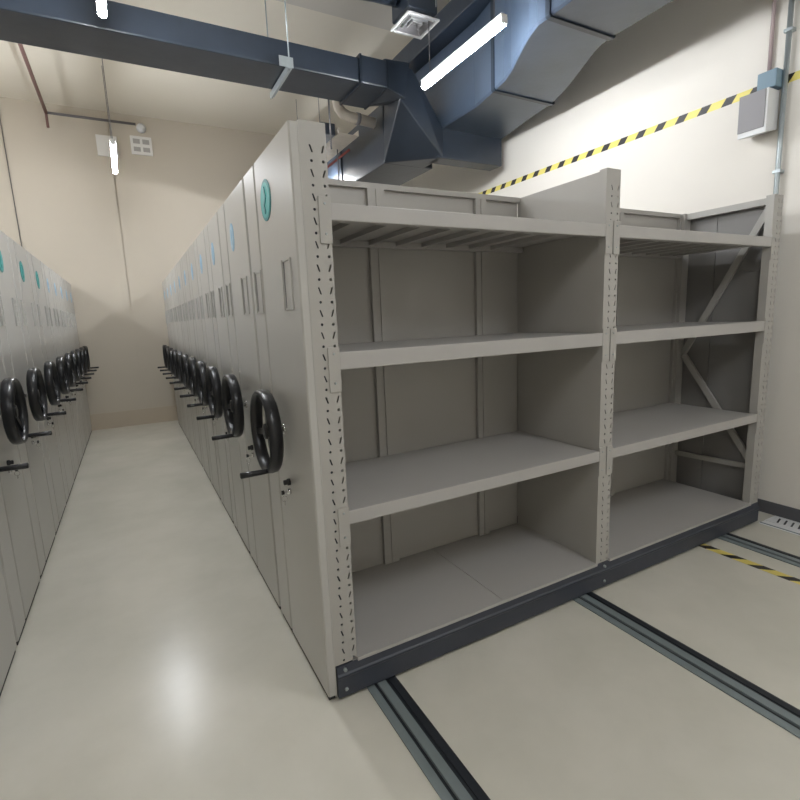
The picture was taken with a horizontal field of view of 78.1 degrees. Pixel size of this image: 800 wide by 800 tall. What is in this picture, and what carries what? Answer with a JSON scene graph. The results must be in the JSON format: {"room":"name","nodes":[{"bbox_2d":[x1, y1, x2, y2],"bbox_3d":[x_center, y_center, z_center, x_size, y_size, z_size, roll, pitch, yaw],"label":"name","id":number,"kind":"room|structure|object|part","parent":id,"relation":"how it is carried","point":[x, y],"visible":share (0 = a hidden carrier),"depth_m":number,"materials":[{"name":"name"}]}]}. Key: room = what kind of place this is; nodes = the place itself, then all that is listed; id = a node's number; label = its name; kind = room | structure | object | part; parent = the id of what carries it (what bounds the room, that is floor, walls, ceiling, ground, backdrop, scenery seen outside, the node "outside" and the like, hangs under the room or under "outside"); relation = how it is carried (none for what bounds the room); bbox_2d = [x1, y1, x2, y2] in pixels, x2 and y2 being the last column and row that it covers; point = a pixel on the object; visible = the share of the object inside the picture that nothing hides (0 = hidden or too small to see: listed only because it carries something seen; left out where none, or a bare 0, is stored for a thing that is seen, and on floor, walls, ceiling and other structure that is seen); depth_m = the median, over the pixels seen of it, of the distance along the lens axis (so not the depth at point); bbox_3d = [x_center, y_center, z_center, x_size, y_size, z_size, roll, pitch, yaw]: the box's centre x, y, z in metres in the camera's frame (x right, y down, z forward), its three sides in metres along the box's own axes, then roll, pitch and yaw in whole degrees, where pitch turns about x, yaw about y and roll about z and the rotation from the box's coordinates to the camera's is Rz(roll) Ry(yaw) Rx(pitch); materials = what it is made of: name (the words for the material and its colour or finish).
{"room":"archive storage room","nodes":[
{"label":"archive storage room","id":0,"kind":"room"},
{"bbox_2d":[0,97,274,414],"bbox_3d":[-4.416,-1.997,7.934,8.410,4.860,0.100,-7,11,-28],"label":"wall","id":1,"kind":"structure","parent":0,"point":[115,239],"depth_m":7.82,"materials":[{"name":"beige paint"}]},
{"bbox_2d":[0,119,21,245],"bbox_3d":[-5.562,-2.895,7.094,0.030,2.600,0.012,-7,11,-28],"label":"wire","id":2,"kind":"object","parent":1,"relation":"attached to","point":[0,119],"visible":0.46,"depth_m":7.05,"materials":[{"name":"grey metal"}]},
{"bbox_2d":[95,134,118,157],"bbox_3d":[-4.483,-3.887,7.545,0.280,0.300,0.029,-7,11,-28],"label":"wall sign","id":3,"kind":"object","parent":1,"relation":"attached to","point":[102,141],"visible":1,"depth_m":7.52,"materials":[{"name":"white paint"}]},
{"bbox_2d":[90,405,177,430],"bbox_3d":[-4.303,0.277,8.266,8.198,0.260,0.012,-7,11,-28],"label":"baseboard","id":4,"kind":"structure","parent":1,"relation":"attached to","point":[100,421],"depth_m":8.19,"materials":[{"name":"beige paint"}]},
{"bbox_2d":[136,123,145,132],"bbox_3d":[-4.045,-4.256,7.704,0.140,0.138,0.079,-7,11,-28],"label":"smoke detector","id":5,"kind":"object","parent":1,"relation":"attached to","point":[140,127],"visible":1,"depth_m":7.68,"materials":[{"name":"white plastic"}]},
{"bbox_2d":[130,135,152,155],"bbox_3d":[-4.069,-4.000,7.756,0.300,0.270,0.031,-7,11,-28],"label":"vent","id":6,"kind":"object","parent":1,"relation":"attached to","point":[140,145],"visible":1,"depth_m":7.75,"materials":[{"name":"white paint"}]},
{"bbox_2d":[0,0,412,134],"bbox_3d":[-3.610,-4.225,5.882,8.410,0.150,3.870,-7,11,-28],"label":"ceiling","id":7,"kind":"structure","parent":0,"point":[62,78],"depth_m":6.50,"materials":[{"name":"paint"}]},
{"bbox_2d":[102,59,117,173],"bbox_3d":[-3.438,-3.462,5.789,0.056,1.234,1.162,-7,11,-28],"label":"lamp","id":8,"kind":"object","parent":7,"relation":"hanging from","point":[112,141],"visible":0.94,"depth_m":5.67,"materials":[{"name":"white paint"}]},
{"bbox_2d":[276,0,450,30],"bbox_3d":[-0.674,-3.423,0.584,8.410,0.200,8.350,-7,11,-28],"label":"ceiling","id":9,"kind":"structure","parent":0,"point":[377,15],"depth_m":5.18,"materials":[{"name":"grey paint"}]},
{"bbox_2d":[17,43,135,127],"bbox_3d":[-2.342,-3.490,3.297,1.157,0.221,9.278,-7,11,-28],"label":"pipe","id":10,"kind":"object","parent":9,"relation":"hanging from","point":[21,47],"visible":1,"depth_m":6.99,"materials":[{"name":"red"}]},
{"bbox_2d":[96,0,106,17],"bbox_3d":[-1.771,-3.069,2.765,0.056,1.134,1.112,-7,11,-28],"label":"lamp","id":11,"kind":"object","parent":9,"relation":"hanging from","point":[101,4],"visible":1,"depth_m":3.24,"materials":[{"name":"white paint"}]},
{"bbox_2d":[264,0,293,99],"bbox_3d":[-1.117,-3.362,4.312,0.120,1.124,0.599,-7,11,-28],"label":"hanger","id":12,"kind":"object","parent":9,"relation":"hanging from","point":[287,62],"visible":1,"depth_m":4.18,"materials":[{"name":"metal"}]},
{"bbox_3d":[-1.229,-3.407,4.575,0.011,1.114,0.011,5,12,39],"label":"threaded rod","id":13,"kind":"part","parent":12,"relation":"part of","materials":[{"name":"metal"}]},
{"bbox_3d":[-0.955,-2.839,4.136,0.120,0.080,0.004,-7,11,-28],"label":"bracket plate","id":14,"kind":"part","parent":12,"relation":"part of","materials":[{"name":"metal"}]},
{"bbox_3d":[-0.955,-3.334,4.079,0.011,1.114,0.011,5,12,39],"label":"threaded rod","id":15,"kind":"part","parent":12,"relation":"part of","materials":[{"name":"metal"}]},
{"bbox_2d":[0,0,672,185],"bbox_3d":[-1.800,-2.686,2.990,7.920,1.087,10.420,-7,11,-28],"label":"air duct","id":16,"kind":"object","parent":12,"relation":"hanging from","point":[462,119],"visible":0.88,"depth_m":4.30,"materials":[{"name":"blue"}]},
{"bbox_2d":[328,100,331,148],"bbox_3d":[-0.702,-2.824,4.916,0.017,0.600,0.017,-3,10,-6],"label":"hanging rod","id":17,"kind":"object","parent":16,"relation":"hanging from","point":[328,100],"visible":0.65,"depth_m":4.92,"materials":[{"name":"grey metal"}]},
{"bbox_2d":[326,127,358,161],"bbox_3d":[-1.433,-3.201,7.024,0.240,0.060,3.600,-7,11,-28],"label":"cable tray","id":18,"kind":"object","parent":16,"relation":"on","point":[340,141],"visible":0.36,"depth_m":5.70,"materials":[{"name":"beige metal"}]},
{"bbox_2d":[320,122,334,142],"bbox_3d":[-1.648,-3.185,6.918,0.180,0.120,3.580,-7,11,-28],"label":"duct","id":19,"kind":"object","parent":18,"relation":"attached to","point":[327,131],"visible":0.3,"depth_m":5.39,"materials":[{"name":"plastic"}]},
{"bbox_2d":[327,149,349,167],"bbox_3d":[-1.378,-3.197,7.285,0.028,0.028,3.200,-7,11,-28],"label":"pipe","id":20,"kind":"object","parent":18,"relation":"attached to","point":[348,150],"visible":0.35,"depth_m":6.13,"materials":[{"name":"red"}]},
{"bbox_2d":[337,149,339,178],"bbox_3d":[-0.747,-2.831,5.960,0.017,0.370,0.017,-3,10,-6],"label":"hanging rod","id":21,"kind":"object","parent":18,"relation":"hanging from","point":[337,149],"visible":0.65,"depth_m":5.95,"materials":[{"name":"grey metal"}]},
{"bbox_2d":[392,0,489,73],"bbox_3d":[1.500,-3.502,3.129,0.220,0.204,7.700,-7,11,-28],"label":"air duct","id":22,"kind":"object","parent":16,"relation":"on","point":[456,16],"visible":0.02,"depth_m":4.94,"materials":[{"name":"blue metal"}]},
{"bbox_2d":[332,100,375,127],"bbox_3d":[-3.134,-2.766,3.846,6.604,0.252,0.317,-7,11,-28],"label":"insulated pipe","id":23,"kind":"object","parent":12,"relation":"hanging from","point":[356,118],"visible":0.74,"depth_m":5.33,"materials":[{"name":"grey"}]},
{"bbox_2d":[363,0,439,38],"bbox_3d":[-0.424,-3.468,3.829,1.491,0.809,0.324,-6,10,-23],"label":"ceiling vent","id":24,"kind":"object","parent":9,"relation":"in","point":[410,18],"visible":1,"depth_m":4.05,"materials":[{"name":"white metal"}]},
{"bbox_2d":[421,0,507,89],"bbox_3d":[0.434,-3.247,3.712,0.056,1.274,1.062,-7,11,-28],"label":"lamp","id":25,"kind":"object","parent":9,"relation":"hanging from","point":[500,21],"visible":1,"depth_m":3.71,"materials":[{"name":"white paint"}]},
{"bbox_2d":[0,420,799,799],"bbox_3d":[-1.407,1.218,3.088,8.410,0.100,12.220,-7,11,-28],"label":"floor","id":26,"kind":"structure","parent":0,"point":[154,658],"depth_m":2.18,"materials":[{"name":"concrete"}]},
{"bbox_2d":[0,462,28,695],"bbox_3d":[-3.193,0.376,1.276,3.575,2.297,0.764,-7,11,-28],"label":"shelving unit","id":27,"kind":"object","parent":26,"relation":"on","point":[8,644],"visible":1,"depth_m":2.37,"materials":[{"name":"paint"}]},
{"bbox_3d":[-1.840,0.190,1.998,0.036,2.278,0.764,-7,11,-28],"label":"panel","id":28,"kind":"part","parent":27,"relation":"part of","materials":[{"name":"paint"}]},
{"bbox_3d":[-1.714,0.299,2.173,0.125,0.026,0.027,-7,11,-28],"label":"crank handle","id":29,"kind":"part","parent":27,"relation":"part of","materials":[{"name":"black plastic"}]},
{"bbox_2d":[0,350,51,644],"bbox_3d":[-3.570,0.276,1.958,3.575,2.297,0.764,-7,11,-28],"label":"shelving unit","id":30,"kind":"object","parent":26,"relation":"on","point":[18,557],"visible":0.91,"depth_m":2.75,"materials":[{"name":"grey paint"}]},
{"bbox_3d":[-2.204,0.353,2.787,0.031,0.032,0.032,-7,11,-28],"label":"lock knob","id":31,"kind":"part","parent":30,"relation":"part of","materials":[{"name":"black plastic"}]},
{"bbox_3d":[-2.091,0.199,2.854,0.125,0.026,0.027,-7,11,-28],"label":"crank handle","id":32,"kind":"part","parent":30,"relation":"part of","materials":[{"name":"black plastic"}]},
{"bbox_2d":[0,230,66,578],"bbox_3d":[-3.947,0.176,2.639,3.575,2.297,0.764,-7,11,-28],"label":"shelving unit","id":33,"kind":"object","parent":26,"relation":"on","point":[12,348],"visible":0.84,"depth_m":3.37,"materials":[{"name":"grey paint"}]},
{"bbox_3d":[-2.468,0.099,3.535,0.125,0.026,0.027,-7,11,-28],"label":"crank handle","id":34,"kind":"part","parent":33,"relation":"part of","materials":[{"name":"black plastic"}]},
{"bbox_2d":[6,235,75,534],"bbox_3d":[-4.325,0.076,3.320,3.575,2.297,0.764,-7,11,-28],"label":"shelving unit","id":35,"kind":"object","parent":26,"relation":"on","point":[17,253],"visible":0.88,"depth_m":3.99,"materials":[{"name":"grey paint"}]},
{"bbox_3d":[-2.845,-0.001,4.216,0.125,0.026,0.027,-7,11,-28],"label":"crank handle","id":36,"kind":"part","parent":35,"relation":"part of","materials":[{"name":"black plastic"}]},
{"bbox_2d":[26,250,82,503],"bbox_3d":[-4.702,-0.024,4.001,3.575,2.297,0.764,-7,11,-28],"label":"shelving unit","id":37,"kind":"object","parent":26,"relation":"on","point":[34,266],"visible":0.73,"depth_m":4.67,"materials":[{"name":"grey paint"}]},
{"bbox_3d":[-3.222,-0.100,4.897,0.125,0.026,0.027,-7,11,-28],"label":"crank handle","id":38,"kind":"part","parent":37,"relation":"part of","materials":[{"name":"black plastic"}]},
{"bbox_2d":[40,261,87,480],"bbox_3d":[-5.037,-0.112,4.607,3.575,2.297,0.588,-7,11,-28],"label":"shelving unit","id":39,"kind":"object","parent":26,"relation":"on","point":[45,270],"visible":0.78,"depth_m":5.30,"materials":[{"name":"paint"}]},
{"bbox_2d":[49,268,91,466],"bbox_3d":[-5.330,-0.190,5.136,3.575,2.297,0.588,-7,11,-28],"label":"shelving unit","id":40,"kind":"object","parent":26,"relation":"on","point":[52,273],"visible":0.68,"depth_m":5.83,"materials":[{"name":"grey paint"}]},
{"bbox_2d":[56,273,93,454],"bbox_3d":[-5.623,-0.268,5.666,3.575,2.297,0.588,-7,11,-28],"label":"shelving unit","id":41,"kind":"object","parent":26,"relation":"on","point":[58,278],"visible":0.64,"depth_m":6.37,"materials":[{"name":"grey paint"}]},
{"bbox_2d":[61,277,96,445],"bbox_3d":[-5.916,-0.345,6.195,3.575,2.297,0.588,-7,11,-28],"label":"shelving unit","id":42,"kind":"object","parent":26,"relation":"on","point":[64,283],"visible":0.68,"depth_m":6.90,"materials":[{"name":"grey paint"}]},
{"bbox_2d":[66,281,98,436],"bbox_3d":[-6.209,-0.423,6.724,3.575,2.297,0.588,-7,11,-28],"label":"shelving unit","id":43,"kind":"object","parent":26,"relation":"on","point":[68,284],"visible":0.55,"depth_m":7.43,"materials":[{"name":"grey paint"}]},
{"bbox_2d":[158,280,181,427],"bbox_3d":[-2.263,-0.893,8.568,3.575,2.297,0.598,-7,11,-28],"label":"shelving unit","id":44,"kind":"object","parent":26,"relation":"on","point":[163,282],"visible":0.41,"depth_m":7.78,"materials":[{"name":"grey paint"}]},
{"bbox_2d":[160,276,185,434],"bbox_3d":[-1.964,-0.814,8.028,3.575,2.297,0.598,-7,11,-28],"label":"shelving unit","id":45,"kind":"object","parent":26,"relation":"on","point":[166,278],"visible":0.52,"depth_m":7.24,"materials":[{"name":"grey paint"}]},
{"bbox_2d":[162,272,189,442],"bbox_3d":[-1.665,-0.735,7.489,3.575,2.297,0.598,-7,11,-28],"label":"shelving unit","id":46,"kind":"object","parent":26,"relation":"on","point":[174,322],"visible":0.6,"depth_m":6.70,"materials":[{"name":"grey paint"}]},
{"bbox_2d":[166,266,195,453],"bbox_3d":[-1.366,-0.655,6.949,3.575,2.297,0.598,-7,11,-28],"label":"shelving unit","id":47,"kind":"object","parent":26,"relation":"on","point":[173,271],"visible":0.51,"depth_m":6.15,"materials":[{"name":"grey paint"}]},
{"bbox_2d":[169,260,202,466],"bbox_3d":[-1.067,-0.576,6.409,3.575,2.297,0.598,-7,11,-28],"label":"shelving unit","id":48,"kind":"object","parent":26,"relation":"on","point":[178,265],"visible":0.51,"depth_m":5.62,"materials":[{"name":"grey paint"}]},
{"bbox_2d":[174,252,210,480],"bbox_3d":[-0.768,-0.497,5.870,3.575,2.297,0.598,-7,11,-28],"label":"shelving unit","id":49,"kind":"object","parent":26,"relation":"on","point":[183,261],"visible":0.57,"depth_m":5.08,"materials":[{"name":"grey paint"}]},
{"bbox_3d":[-2.236,-0.118,5.024,0.125,0.026,0.027,-7,11,-28],"label":"crank handle","id":50,"kind":"part","parent":49,"relation":"part of","materials":[{"name":"black plastic"}]},
{"bbox_2d":[180,242,220,499],"bbox_3d":[-0.470,-0.418,5.330,3.575,2.297,0.598,-7,11,-28],"label":"shelving unit","id":51,"kind":"object","parent":26,"relation":"on","point":[190,253],"visible":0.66,"depth_m":4.53,"materials":[{"name":"grey paint"}]},
{"bbox_3d":[-1.937,-0.039,4.485,0.125,0.026,0.027,-7,11,-28],"label":"crank handle","id":52,"kind":"part","parent":51,"relation":"part of","materials":[{"name":"black plastic"}]},
{"bbox_2d":[187,229,233,523],"bbox_3d":[-0.171,-0.339,4.790,3.575,2.297,0.598,-7,11,-28],"label":"shelving unit","id":53,"kind":"object","parent":26,"relation":"on","point":[199,243],"visible":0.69,"depth_m":3.99,"materials":[{"name":"grey paint"}]},
{"bbox_3d":[-1.639,0.040,3.945,0.125,0.026,0.027,-7,11,-28],"label":"crank handle","id":54,"kind":"part","parent":53,"relation":"part of","materials":[{"name":"black plastic"}]},
{"bbox_2d":[196,212,249,552],"bbox_3d":[0.128,-0.260,4.250,3.575,2.297,0.598,-7,11,-28],"label":"shelving unit","id":55,"kind":"object","parent":26,"relation":"on","point":[213,377],"visible":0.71,"depth_m":3.44,"materials":[{"name":"paint"}]},
{"bbox_3d":[-1.340,0.120,3.405,0.125,0.026,0.027,-7,11,-28],"label":"crank handle","id":56,"kind":"part","parent":55,"relation":"part of","materials":[{"name":"black plastic"}]},
{"bbox_2d":[211,179,517,608],"bbox_3d":[0.465,-0.170,3.641,3.575,2.297,0.764,-7,11,-28],"label":"shelving unit","id":57,"kind":"object","parent":26,"relation":"on","point":[237,388],"visible":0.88,"depth_m":2.84,"materials":[{"name":"paint"}]},
{"bbox_3d":[-1.003,0.209,2.796,0.125,0.026,0.027,-7,11,-28],"label":"crank handle","id":58,"kind":"part","parent":57,"relation":"part of","materials":[{"name":"black plastic"}]},
{"bbox_3d":[-0.888,-0.003,2.916,0.036,2.278,0.764,-7,11,-28],"label":"panel","id":59,"kind":"part","parent":57,"relation":"part of","materials":[{"name":"paint"}]},
{"bbox_3d":[0.579,-0.266,3.677,3.180,2.130,0.026,-7,11,-28],"label":"panel","id":60,"kind":"part","parent":57,"relation":"part of","materials":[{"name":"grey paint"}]},
{"bbox_2d":[367,675,490,799],"bbox_3d":[-0.768,1.075,3.438,0.140,0.011,11.450,-7,11,-28],"label":"rail","id":61,"kind":"object","parent":26,"relation":"on","point":[446,773],"visible":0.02,"depth_m":1.86,"materials":[{"name":"metal"}]},
{"bbox_2d":[240,119,783,699],"bbox_3d":[0.857,-0.072,2.956,3.598,2.300,0.784,-7,11,-28],"label":"shelving unit","id":62,"kind":"object","parent":26,"relation":"on","point":[395,456],"visible":1,"depth_m":2.78,"materials":[{"name":"paint"}]},
{"bbox_3d":[-0.619,0.314,2.103,0.125,0.026,0.027,-7,11,-28],"label":"crank handle","id":63,"kind":"part","parent":62,"relation":"part of","materials":[{"name":"black plastic"}]},
{"bbox_3d":[-0.515,0.374,2.239,0.031,0.032,0.032,-7,11,-28],"label":"lock knob","id":64,"kind":"part","parent":62,"relation":"part of","materials":[{"name":"black plastic"}]},
{"bbox_3d":[-0.511,0.097,2.235,0.036,2.278,0.764,-7,11,-28],"label":"panel","id":65,"kind":"part","parent":62,"relation":"part of","materials":[{"name":"paint"}]},
{"bbox_3d":[0.082,-0.072,2.857,1.584,2.200,0.038,-7,11,-28],"label":"panel","id":66,"kind":"part","parent":62,"relation":"part of","materials":[{"name":"grey paint"}]},
{"bbox_3d":[0.221,-0.827,2.462,1.512,0.048,0.597,-7,11,-28],"label":"shelf","id":67,"kind":"part","parent":62,"relation":"part of","materials":[{"name":"grey metal"}]},
{"bbox_3d":[0.243,-0.296,2.552,1.512,0.026,0.597,-7,11,-28],"label":"shelf","id":68,"kind":"part","parent":62,"relation":"part of","materials":[{"name":"grey metal"}]},
{"bbox_3d":[0.268,0.342,2.659,1.512,0.026,0.597,-7,11,-28],"label":"shelf","id":69,"kind":"part","parent":62,"relation":"part of","materials":[{"name":"grey metal"}]},
{"bbox_3d":[0.925,-0.158,2.962,0.024,2.128,0.619,-7,11,-28],"label":"divider panel","id":70,"kind":"part","parent":62,"relation":"part of","materials":[{"name":"grey paint"}]},
{"bbox_3d":[1.535,-0.261,3.633,1.697,2.200,0.038,-7,11,-28],"label":"panel","id":71,"kind":"part","parent":62,"relation":"part of","materials":[{"name":"grey paint"}]},
{"bbox_3d":[1.659,-0.480,3.309,1.513,0.026,0.597,-7,11,-28],"label":"shelf","id":72,"kind":"part","parent":62,"relation":"part of","materials":[{"name":"grey metal"}]},
{"bbox_3d":[1.685,0.157,3.416,1.513,0.026,0.597,-7,11,-28],"label":"shelf","id":73,"kind":"part","parent":62,"relation":"part of","materials":[{"name":"grey metal"}]},
{"bbox_3d":[1.638,-1.012,3.219,1.513,0.048,0.597,-7,11,-28],"label":"shelf","id":74,"kind":"part","parent":62,"relation":"part of","materials":[{"name":"grey metal"}]},
{"bbox_2d":[573,592,799,737],"bbox_3d":[0.354,0.929,4.038,0.150,0.011,11.450,-7,11,-28],"label":"rail","id":75,"kind":"object","parent":26,"relation":"on","point":[771,707],"visible":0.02,"depth_m":2.21,"materials":[{"name":"metal"}]},
{"bbox_2d":[699,544,799,584],"bbox_3d":[2.662,1.146,2.237,0.062,0.002,3.742,-7,11,-28],"label":"tape","id":76,"kind":"object","parent":26,"relation":"on","point":[737,558],"visible":0.52,"depth_m":3.07,"materials":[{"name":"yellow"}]},
{"bbox_2d":[718,533,799,566],"bbox_3d":[1.589,0.768,4.698,0.140,0.011,11.450,-7,11,-28],"label":"rail","id":77,"kind":"object","parent":26,"relation":"on","point":[777,554],"visible":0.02,"depth_m":3.24,"materials":[{"name":"metal"}]},
{"bbox_2d":[759,516,799,535],"bbox_3d":[3.783,1.165,1.840,0.237,0.008,4.280,-7,11,-28],"label":"strip","id":78,"kind":"object","parent":26,"relation":"on","point":[777,522],"visible":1,"depth_m":3.60,"materials":[{"name":"white plastic"}]},
{"bbox_2d":[400,0,799,508],"bbox_3d":[2.135,-1.701,4.621,0.100,4.860,12.020,-7,11,-28],"label":"wall","id":79,"kind":"structure","parent":0,"point":[685,56],"depth_m":3.96,"materials":[{"name":"beige paint"}]},
{"bbox_2d":[478,70,799,193],"bbox_3d":[1.929,-2.405,4.726,0.002,0.054,6.478,-7,11,-28],"label":"tape","id":80,"kind":"object","parent":79,"relation":"attached to","point":[794,76],"visible":0.66,"depth_m":4.35,"materials":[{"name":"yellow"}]},
{"bbox_2d":[737,87,779,139],"bbox_3d":[2.542,-2.014,3.493,0.171,0.280,0.180,-7,11,-28],"label":"wall speaker","id":81,"kind":"object","parent":79,"relation":"attached to","point":[758,110],"visible":1,"depth_m":3.43,"materials":[{"name":"white plastic"}]},
{"bbox_2d":[737,88,766,134],"bbox_3d":[2.466,-2.021,3.457,0.007,0.243,0.167,-7,11,-28],"label":"grille","id":82,"kind":"object","parent":81,"relation":"attached to","point":[752,118],"depth_m":3.45,"materials":[{"name":"grey metal"}]},
{"bbox_2d":[757,67,782,90],"bbox_3d":[2.581,-2.216,3.427,0.119,0.113,0.120,-7,11,-28],"label":"junction box","id":83,"kind":"object","parent":79,"relation":"attached to","point":[772,78],"visible":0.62,"depth_m":3.38,"materials":[{"name":"blue plastic"}]},
{"bbox_2d":[767,0,776,70],"bbox_3d":[2.564,-3.086,3.332,0.025,1.633,0.026,-7,11,-28],"label":"conduit","id":84,"kind":"object","parent":79,"relation":"attached to","point":[774,2],"visible":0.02,"depth_m":3.42,"materials":[{"name":"grey"}]},
{"bbox_2d":[758,498,799,522],"bbox_3d":[2.181,0.653,4.992,0.012,0.095,12.020,-7,11,-28],"label":"baseboard","id":85,"kind":"structure","parent":79,"relation":"attached to","point":[772,508],"depth_m":3.73,"materials":[{"name":"grey"}]},
{"bbox_2d":[772,0,795,193],"bbox_3d":[2.671,-1.565,3.486,0.054,4.689,0.050,-7,11,-28],"label":"conduit","id":86,"kind":"object","parent":79,"relation":"attached to","point":[790,29],"visible":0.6,"depth_m":3.38,"materials":[{"name":"white metal"}]}
]}

